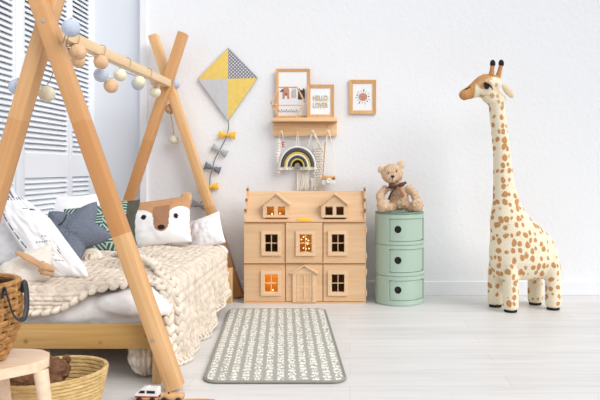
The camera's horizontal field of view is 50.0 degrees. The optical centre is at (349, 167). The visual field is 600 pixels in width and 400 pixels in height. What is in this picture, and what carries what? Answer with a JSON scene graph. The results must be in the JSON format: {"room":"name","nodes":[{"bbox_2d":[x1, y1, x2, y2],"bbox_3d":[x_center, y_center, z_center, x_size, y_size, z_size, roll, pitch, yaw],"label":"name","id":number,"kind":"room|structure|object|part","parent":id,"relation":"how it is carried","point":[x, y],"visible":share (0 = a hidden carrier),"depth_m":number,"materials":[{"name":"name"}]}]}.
{"room":"children's room","nodes":[
{"label":"children's room","id":0,"kind":"room"},
{"bbox_2d":[0,0,78,93],"bbox_3d":[-1.880,-0.425,1.505,0.040,2.600,6.010,0,0,0],"label":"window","id":1,"kind":"structure","parent":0,"point":[0,0],"depth_m":3.70,"materials":[{"name":"grey"}]},
{"bbox_2d":[15,0,69,215],"bbox_3d":[-1.798,-0.295,3.743,0.035,2.300,0.655,0,0,0],"label":"louvered shutter","id":2,"kind":"object","parent":1,"relation":"attached to","point":[42,173],"visible":0.37,"depth_m":3.73,"materials":[{"name":"white paint"}]},
{"bbox_2d":[41,295,599,399],"bbox_3d":[0.650,0.905,1.505,5.100,0.060,6.010,0,0,0],"label":"floor","id":3,"kind":"structure","parent":0,"point":[443,347],"depth_m":2.99,"materials":[{"name":"laminate"}]},
{"bbox_2d":[0,348,51,399],"bbox_3d":[-1.095,0.727,1.875,0.480,0.304,0.339,0,0,0],"label":"stool","id":4,"kind":"object","parent":3,"relation":"on","point":[19,362],"visible":0.97,"depth_m":1.90,"materials":[{"name":"brown wood"}]},
{"bbox_3d":[-1.081,0.740,2.005,0.041,0.276,0.081,0,0,11],"label":"leg","id":5,"kind":"part","parent":4,"relation":"part of","materials":[{"name":"brown wood"}]},
{"bbox_2d":[0,273,29,359],"bbox_3d":[-1.135,0.454,1.895,0.338,0.240,0.322,0,0,27],"label":"wicker basket","id":6,"kind":"object","parent":4,"relation":"on","point":[12,286],"visible":1,"depth_m":1.90,"materials":[{"name":"brown wicker"}]},
{"bbox_3d":[-0.982,0.395,1.880,0.034,0.120,0.104,0,0,4],"label":"handle","id":7,"kind":"part","parent":6,"relation":"part of","materials":[{"name":"grey leather"}]},
{"bbox_3d":[-1.125,0.590,1.879,0.422,0.030,0.326,0,0,0],"label":"seat","id":8,"kind":"part","parent":4,"relation":"part of","materials":[{"name":"brown wood"}]},
{"bbox_3d":[-0.900,0.739,1.899,0.100,0.278,0.041,0,0,33],"label":"leg","id":9,"kind":"part","parent":4,"relation":"part of","materials":[{"name":"brown wood"}]},
{"bbox_2d":[10,355,108,399],"bbox_3d":[-1.055,0.786,2.245,0.404,0.175,0.327,0,0,-8],"label":"seagrass basket","id":10,"kind":"object","parent":3,"relation":"on","point":[86,380],"visible":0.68,"depth_m":2.18,"materials":[{"name":"beige wicker"}]},
{"bbox_2d":[10,354,71,385],"bbox_3d":[-1.106,0.766,2.272,0.215,0.184,0.159,0,0,0],"label":"plush toy","id":11,"kind":"object","parent":10,"relation":"on","point":[59,369],"visible":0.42,"depth_m":2.26,"materials":[{"name":"brown fur"}]},
{"bbox_2d":[0,0,243,391],"bbox_3d":[-1.181,-0.029,3.417,1.046,1.808,1.868,0,0,0],"label":"frame","id":12,"kind":"object","parent":3,"relation":"on","point":[46,40],"visible":0.62,"depth_m":2.56,"materials":[{"name":"brown wood"}]},
{"bbox_2d":[0,219,23,264],"bbox_3d":[-1.642,0.346,3.054,0.296,0.285,0.170,0,0,-8],"label":"pillow","id":13,"kind":"object","parent":12,"relation":"on","point":[9,245],"visible":0.34,"depth_m":2.99,"materials":[{"name":"white fabric"}]},
{"bbox_3d":[-1.389,-0.029,2.591,0.060,1.867,0.070,16,0,0],"label":"leg","id":14,"kind":"part","parent":12,"relation":"part of","materials":[{"name":"brown wood"}]},
{"bbox_2d":[38,72,55,101],"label":"string light","id":15,"kind":"object","parent":12,"relation":"attached to","point":[46,93],"depth_m":2.68,"materials":[{"name":"beige fabric"}]},
{"bbox_3d":[-1.153,0.676,2.578,0.705,0.097,0.025,0,0,0],"label":"rail","id":16,"kind":"part","parent":12,"relation":"part of","materials":[{"name":"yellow wood"}]},
{"bbox_3d":[-1.002,-0.029,2.520,0.060,1.900,0.070,-19,0,0],"label":"leg","id":17,"kind":"part","parent":12,"relation":"part of","materials":[{"name":"brown wood"}]},
{"bbox_2d":[61,18,160,97],"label":"string light","id":18,"kind":"object","parent":12,"relation":"attached to","point":[71,27],"depth_m":3.01,"materials":[{"name":"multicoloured fabric"}]},
{"bbox_2d":[22,245,227,322],"bbox_3d":[-1.181,0.587,3.387,0.862,0.187,1.583,0,0,0],"label":"mattress","id":19,"kind":"object","parent":12,"relation":"on","point":[118,305],"visible":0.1,"depth_m":2.64,"materials":[{"name":"white fabric"}]},
{"bbox_2d":[0,243,52,281],"bbox_3d":[-1.422,0.457,2.773,0.305,0.248,0.178,0,0,-5],"label":"pillow","id":20,"kind":"object","parent":19,"relation":"on","point":[27,271],"visible":0.47,"depth_m":2.73,"materials":[{"name":"white fabric"}]},
{"bbox_2d":[52,194,99,211],"bbox_3d":[-1.664,0.324,3.865,0.318,0.342,0.176,0,0,-10],"label":"pillow","id":21,"kind":"object","parent":19,"relation":"on","point":[62,202],"visible":0.23,"depth_m":3.88,"materials":[{"name":"white fabric"}]},
{"bbox_2d":[23,244,231,375],"bbox_3d":[-1.085,0.640,3.343,0.754,0.469,1.515,0,0,0],"label":"knit blanket","id":22,"kind":"object","parent":19,"relation":"on","point":[193,279],"visible":0.68,"depth_m":2.97,"materials":[{"name":"beige fabric"}]},
{"bbox_2d":[15,251,55,275],"bbox_3d":[-1.317,0.400,2.681,0.214,0.098,0.055,0,0,30],"label":"wooden toy","id":23,"kind":"object","parent":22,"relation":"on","point":[45,269],"visible":1,"depth_m":2.64,"materials":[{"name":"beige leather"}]},
{"bbox_2d":[2,188,87,277],"bbox_3d":[-1.443,0.297,2.952,0.606,0.404,0.153,0,0,26],"label":"cushion","id":24,"kind":"object","parent":22,"relation":"on","point":[31,228],"visible":0.79,"depth_m":2.90,"materials":[{"name":"fabric"}]},
{"bbox_2d":[48,201,110,259],"bbox_3d":[-1.450,0.351,3.387,0.395,0.337,0.253,0,0,16],"label":"cushion","id":25,"kind":"object","parent":22,"relation":"on","point":[79,229],"visible":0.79,"depth_m":3.35,"materials":[{"name":"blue fabric"}]},
{"bbox_2d":[64,201,127,250],"bbox_3d":[-1.499,0.362,3.768,0.405,0.324,0.190,0,0,-7],"label":"cushion","id":26,"kind":"object","parent":22,"relation":"on","point":[100,219],"visible":0.12,"depth_m":3.73,"materials":[{"name":"fabric"}]},
{"bbox_2d":[121,200,139,244],"bbox_3d":[-1.442,0.343,3.945,0.272,0.290,0.149,0,0,-8],"label":"cushion","id":27,"kind":"object","parent":22,"relation":"on","point":[132,206],"visible":0.19,"depth_m":3.95,"materials":[{"name":"green fabric"}]},
{"bbox_2d":[123,192,191,247],"bbox_3d":[-1.222,0.334,3.997,0.501,0.364,0.179,0,0,-1],"label":"cushion","id":28,"kind":"object","parent":22,"relation":"on","point":[166,221],"visible":0.8,"depth_m":3.94,"materials":[{"name":"white fabric"},{"name":"tan fabric"},{"name":"dark brown fabric"}]},
{"bbox_2d":[188,211,225,245],"bbox_3d":[-0.924,0.414,4.076,0.300,0.280,0.143,0,0,4],"label":"pillow","id":29,"kind":"object","parent":19,"relation":"on","point":[207,230],"visible":0.79,"depth_m":4.02,"materials":[{"name":"white fabric"}]},
{"bbox_3d":[-1.391,-0.014,4.245,0.060,1.853,0.070,18,0,0],"label":"leg","id":30,"kind":"part","parent":12,"relation":"part of","materials":[{"name":"brown wood"}]},
{"bbox_3d":[-0.782,0.762,2.611,0.038,0.226,0.040,0,0,0],"label":"post","id":31,"kind":"part","parent":12,"relation":"part of","materials":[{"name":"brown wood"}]},
{"bbox_2d":[165,104,178,144],"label":"string light","id":32,"kind":"object","parent":12,"relation":"attached to","point":[173,139],"depth_m":4.31,"materials":[{"name":"beige fabric"}]},
{"bbox_3d":[-1.037,-0.014,4.316,0.060,1.855,0.070,-18,0,0],"label":"leg","id":33,"kind":"part","parent":12,"relation":"part of","materials":[{"name":"brown wood"}]},
{"bbox_3d":[-0.782,0.762,4.155,0.038,0.226,0.040,0,0,0],"label":"post","id":34,"kind":"part","parent":12,"relation":"part of","materials":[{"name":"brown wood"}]},
{"bbox_2d":[135,385,160,399],"bbox_3d":[-0.759,0.848,2.405,0.087,0.054,0.049,0,0,4],"label":"van","id":35,"kind":"object","parent":3,"relation":"on","point":[148,392],"visible":1,"depth_m":2.39,"materials":[{"name":"white"}]},
{"bbox_2d":[159,392,184,399],"bbox_3d":[-0.669,0.858,2.402,0.091,0.034,0.049,0,0,2],"label":"wagon","id":36,"kind":"object","parent":3,"relation":"on","point":[165,395],"visible":1,"depth_m":2.39,"materials":[{"name":"brown wood"}]},
{"bbox_2d":[184,398,214,399],"bbox_3d":[-0.561,0.869,2.372,0.114,0.013,0.047,0,0,0],"label":"track","id":37,"kind":"object","parent":3,"relation":"on","point":[188,398],"visible":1,"depth_m":2.39,"materials":[{"name":"brown wood"}]},
{"bbox_2d":[203,308,346,382],"bbox_3d":[-0.376,0.867,3.264,0.591,0.014,1.408,0,0,-6],"label":"rug","id":38,"kind":"object","parent":3,"relation":"on","point":[253,345],"visible":1,"depth_m":3.05,"materials":[{"name":"grey fabric"}]},
{"bbox_2d":[244,186,366,303],"bbox_3d":[-0.287,0.499,4.243,0.794,0.752,0.274,0,0,0],"label":"dollhouse","id":39,"kind":"object","parent":3,"relation":"on","point":[301,247],"visible":1,"depth_m":4.13,"materials":[{"name":"brown wood"}]},
{"bbox_3d":[-0.678,0.494,4.255,0.012,0.742,0.250,0,0,0],"label":"panel","id":40,"kind":"part","parent":39,"relation":"part of","materials":[{"name":"brown wood"}]},
{"bbox_3d":[-0.545,0.739,4.135,0.252,0.244,0.010,0,0,0],"label":"panel","id":41,"kind":"part","parent":39,"relation":"part of","materials":[{"name":"brown wood"}]},
{"bbox_3d":[-0.545,0.481,4.135,0.252,0.257,0.010,0,0,0],"label":"panel","id":42,"kind":"part","parent":39,"relation":"part of","materials":[{"name":"brown wood"}]},
{"bbox_3d":[-0.295,0.481,4.125,0.236,0.257,0.010,0,0,0],"label":"panel","id":43,"kind":"part","parent":39,"relation":"part of","materials":[{"name":"brown wood"}]},
{"bbox_3d":[-0.294,0.770,4.128,0.103,0.184,0.004,0,0,0],"label":"door","id":44,"kind":"part","parent":39,"relation":"part of","materials":[{"name":"brown wood"}]},
{"bbox_3d":[-0.294,0.770,4.124,0.103,0.173,0.004,0,0,0],"label":"door moulding","id":45,"kind":"part","parent":39,"relation":"part of","materials":[{"name":"brown wood"}]},
{"bbox_3d":[-0.294,0.750,4.124,0.161,0.228,0.012,0,0,0],"label":"door frame","id":46,"kind":"part","parent":39,"relation":"part of","materials":[{"name":"brown wood"}]},
{"bbox_3d":[-0.295,0.739,4.135,0.236,0.244,0.010,0,0,0],"label":"panel","id":47,"kind":"part","parent":39,"relation":"part of","materials":[{"name":"brown wood"}]},
{"bbox_3d":[-0.290,0.609,4.376,0.759,0.507,0.008,0,0,0],"label":"panel","id":48,"kind":"part","parent":39,"relation":"part of","materials":[{"name":"brown wood"}]},
{"bbox_3d":[-0.290,0.250,4.194,0.762,0.194,0.123,0,0,0],"label":"roof panel","id":49,"kind":"part","parent":39,"relation":"part of","materials":[{"name":"brown wood"}]},
{"bbox_3d":[-0.290,0.250,4.316,0.762,0.194,0.123,0,0,0],"label":"roof panel","id":50,"kind":"part","parent":39,"relation":"part of","materials":[{"name":"brown wood"}]},
{"bbox_3d":[-0.040,0.739,4.135,0.261,0.244,0.010,0,0,0],"label":"panel","id":51,"kind":"part","parent":39,"relation":"part of","materials":[{"name":"brown wood"}]},
{"bbox_3d":[-0.040,0.481,4.135,0.261,0.257,0.010,0,0,0],"label":"panel","id":52,"kind":"part","parent":39,"relation":"part of","materials":[{"name":"brown wood"}]},
{"bbox_3d":[0.097,0.494,4.255,0.012,0.742,0.250,0,0,0],"label":"panel","id":53,"kind":"part","parent":39,"relation":"part of","materials":[{"name":"brown wood"}]},
{"bbox_2d":[375,210,423,306],"bbox_3d":[0.324,0.579,4.195,0.321,0.592,0.321,0,0,0],"label":"base cabinet","id":54,"kind":"object","parent":3,"relation":"on","point":[399,234],"visible":0.98,"depth_m":4.06,"materials":[{"name":"green plastic"}]},
{"bbox_2d":[376,160,423,211],"bbox_3d":[0.320,0.116,4.153,0.310,0.334,0.194,0,0,0],"label":"teddy bear","id":55,"kind":"object","parent":54,"relation":"on","point":[392,174],"visible":1,"depth_m":4.14},
{"bbox_3d":[0.370,0.393,4.077,0.230,0.139,0.056,0,0,-21],"label":"drawer","id":56,"kind":"part","parent":54,"relation":"part of","materials":[{"name":"green plastic"}]},
{"bbox_3d":[0.370,0.589,4.077,0.230,0.142,0.056,0,0,-21],"label":"drawer","id":57,"kind":"part","parent":54,"relation":"part of","materials":[{"name":"green plastic"}]},
{"bbox_3d":[0.370,0.775,4.077,0.230,0.122,0.056,0,0,-21],"label":"drawer","id":58,"kind":"part","parent":54,"relation":"part of","materials":[{"name":"green plastic"}]},
{"bbox_2d":[459,60,560,312],"bbox_3d":[1.001,0.102,3.987,0.686,1.546,0.277,0,0,-10],"label":"giraffe","id":59,"kind":"object","parent":3,"relation":"on","point":[519,248],"visible":1,"depth_m":3.91,"materials":[{"name":"white fabric"}]},
{"bbox_2d":[94,0,599,280],"bbox_3d":[0.670,-0.425,4.460,5.060,2.600,0.100,0,0,0],"label":"wall","id":60,"kind":"structure","parent":0,"point":[420,55],"depth_m":4.41,"materials":[{"name":"white paint"}]},
{"bbox_2d":[70,0,90,195],"bbox_3d":[-1.798,-0.295,4.235,0.035,2.300,0.320,0,0,0],"label":"louvered shutter","id":61,"kind":"object","parent":60,"relation":"attached to","point":[80,180],"visible":0.17,"depth_m":4.27,"materials":[{"name":"white paint"}]},
{"bbox_2d":[79,0,93,193],"bbox_3d":[-1.817,-0.425,4.418,0.085,2.600,0.045,0,0,0],"label":"trim","id":62,"kind":"structure","parent":60,"relation":"attached to","point":[92,1],"depth_m":4.41,"materials":[{"name":"white paint"}]},
{"bbox_2d":[140,0,147,202],"bbox_3d":[-1.418,-0.425,4.430,0.050,2.600,0.080,0,0,0],"label":"trim","id":63,"kind":"structure","parent":60,"relation":"attached to","point":[143,3],"depth_m":4.39,"materials":[{"name":"white paint"}]},
{"bbox_2d":[191,48,257,209],"bbox_3d":[-0.863,-0.262,4.387,0.462,1.128,0.020,0,0,0],"label":"kite","id":64,"kind":"object","parent":60,"relation":"hanging from","point":[228,80],"visible":0.91,"depth_m":4.39,"materials":[{"name":"yellow fabric"}]},
{"bbox_3d":[-0.940,-0.469,4.391,0.206,0.286,0.006,0,0,0],"label":"panel","id":65,"kind":"part","parent":64,"relation":"part of","materials":[{"name":"grey fabric"}]},
{"bbox_3d":[-0.939,-0.717,4.391,0.208,0.213,0.006,0,0,0],"label":"panel","id":66,"kind":"part","parent":64,"relation":"part of","materials":[{"name":"yellow fabric"}]},
{"bbox_3d":[-0.935,-0.034,4.392,0.208,0.585,0.005,0,0,0],"label":"tail cord","id":67,"kind":"part","parent":64,"relation":"part of","materials":[{"name":"grey fabric"}]},
{"bbox_3d":[-0.736,-0.472,4.391,0.202,0.292,0.006,0,0,0],"label":"panel","id":68,"kind":"part","parent":64,"relation":"part of","materials":[{"name":"yellow fabric"}]},
{"bbox_3d":[-0.736,-0.718,4.391,0.202,0.211,0.006,0,0,0],"label":"panel","id":69,"kind":"part","parent":64,"relation":"part of","materials":[{"name":"grey fabric"}]},
{"bbox_2d":[271,118,337,135],"bbox_3d":[-0.309,-0.279,4.357,0.447,0.121,0.104,0,0,0],"label":"shelf","id":70,"kind":"object","parent":60,"relation":"attached to","point":[289,126],"visible":1,"depth_m":4.37,"materials":[{"name":"brown wood"}]},
{"bbox_2d":[276,131,284,173],"bbox_3d":[-0.476,-0.104,4.355,0.067,0.298,0.036,0,0,44],"label":"strand","id":71,"kind":"object","parent":70,"relation":"hanging from","point":[278,140],"visible":1,"depth_m":4.36,"materials":[{"name":"white fabric"}]},
{"bbox_2d":[270,86,304,117],"bbox_3d":[-0.420,-0.445,4.309,0.238,0.211,0.025,0,0,0],"label":"beaded hexagon","id":72,"kind":"object","parent":70,"relation":"on","point":[275,104],"visible":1,"depth_m":4.31,"materials":[{"name":"brown wood"}]},
{"bbox_2d":[276,69,309,117],"bbox_3d":[-0.391,-0.509,4.385,0.233,0.338,0.016,0,0,0],"label":"picture frame","id":73,"kind":"object","parent":70,"relation":"on","point":[300,78],"visible":0.86,"depth_m":4.38,"materials":[{"name":"brown wood"}]},
{"bbox_2d":[280,88,304,98],"bbox_3d":[-0.396,-0.509,4.384,0.173,0.079,0.002,0,0,0],"label":"print","id":74,"kind":"object","parent":73,"relation":"attached to","point":[285,93],"depth_m":4.38,"materials":[{"name":"multicoloured paper"}]},
{"bbox_2d":[278,136,316,169],"bbox_3d":[-0.357,-0.119,4.343,0.262,0.266,0.028,0,0,0],"label":"rainbow","id":75,"kind":"object","parent":70,"relation":"hanging from","point":[293,155],"visible":1,"depth_m":4.34,"materials":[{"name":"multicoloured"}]},
{"bbox_2d":[297,130,323,190],"bbox_3d":[-0.270,-0.049,4.361,0.189,0.414,0.069,0,0,0],"label":"macrame hanging","id":76,"kind":"object","parent":70,"relation":"hanging from","point":[302,175],"visible":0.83,"depth_m":4.38,"materials":[{"name":"white fabric"}]},
{"bbox_3d":[-0.247,-0.188,4.358,0.118,0.136,0.064,0,0,0],"label":"twisted cord","id":77,"kind":"part","parent":76,"relation":"part of","materials":[{"name":"white fabric"}]},
{"bbox_2d":[307,85,333,117],"bbox_3d":[-0.200,-0.453,4.351,0.183,0.228,0.028,0,0,0],"label":"picture frame","id":78,"kind":"object","parent":70,"relation":"on","point":[320,98],"visible":0.99,"depth_m":4.35,"materials":[{"name":"brown wood"}]},
{"bbox_2d":[310,88,330,113],"bbox_3d":[-0.200,-0.453,4.353,0.151,0.195,0.004,0,-3,0],"label":"picture","id":79,"kind":"object","parent":78,"relation":"attached to","point":[320,98],"depth_m":4.35,"materials":[{"name":"white paper"}]},
{"bbox_2d":[321,130,335,184],"bbox_3d":[-0.146,-0.071,4.338,0.095,0.372,0.043,0,0,0],"label":"camera","id":80,"kind":"object","parent":70,"relation":"hanging from","point":[326,180],"visible":1,"depth_m":4.33,"materials":[{"name":"white"}]},
{"bbox_3d":[-0.141,-0.101,4.338,0.076,0.311,0.022,0,0,0],"label":"cord","id":81,"kind":"part","parent":80,"relation":"part of","materials":[{"name":"white fabric"}]},
{"bbox_2d":[349,80,375,113],"bbox_3d":[0.087,-0.488,4.400,0.184,0.234,0.016,0,0,0],"label":"picture frame","id":82,"kind":"object","parent":60,"relation":"attached to","point":[362,93],"visible":1,"depth_m":4.40,"materials":[{"name":"brown wood"}]},
{"bbox_2d":[355,89,369,102],"bbox_3d":[0.088,-0.489,4.399,0.105,0.106,0.002,0,0,0],"label":"print","id":83,"kind":"object","parent":82,"relation":"attached to","point":[361,95],"depth_m":4.40,"materials":[{"name":"pink"}]},
{"bbox_2d":[353,83,372,109],"bbox_3d":[0.087,-0.488,4.402,0.150,0.200,0.004,0,0,0],"label":"picture","id":84,"kind":"object","parent":82,"relation":"attached to","point":[362,92],"depth_m":4.40,"materials":[{"name":"white paper"}]},
{"bbox_2d":[240,281,599,294],"bbox_3d":[0.903,0.828,4.403,4.593,0.095,0.014,0,0,0],"label":"baseboard","id":85,"kind":"structure","parent":60,"relation":"attached to","point":[430,287],"depth_m":4.40,"materials":[{"name":"white paint"}]},
{"bbox_3d":[-1.817,-0.425,0.608,0.085,2.600,4.216,0,0,0],"label":"wall","id":86,"kind":"structure","parent":0,"visible":0},
{"bbox_2d":[0,0,14,191],"bbox_3d":[-1.798,-0.295,3.062,0.035,2.300,0.685,0,0,0],"label":"louvered shutter","id":87,"kind":"object","parent":86,"relation":"attached to","point":[6,97],"visible":0.28,"depth_m":3.34,"materials":[{"name":"white paint"}]},
{"bbox_3d":[-1.798,-0.295,3.062,0.035,2.300,0.685,0,0,0],"label":"frame","id":88,"kind":"part","parent":87,"relation":"part of","materials":[{"name":"white paint"}]}
]}

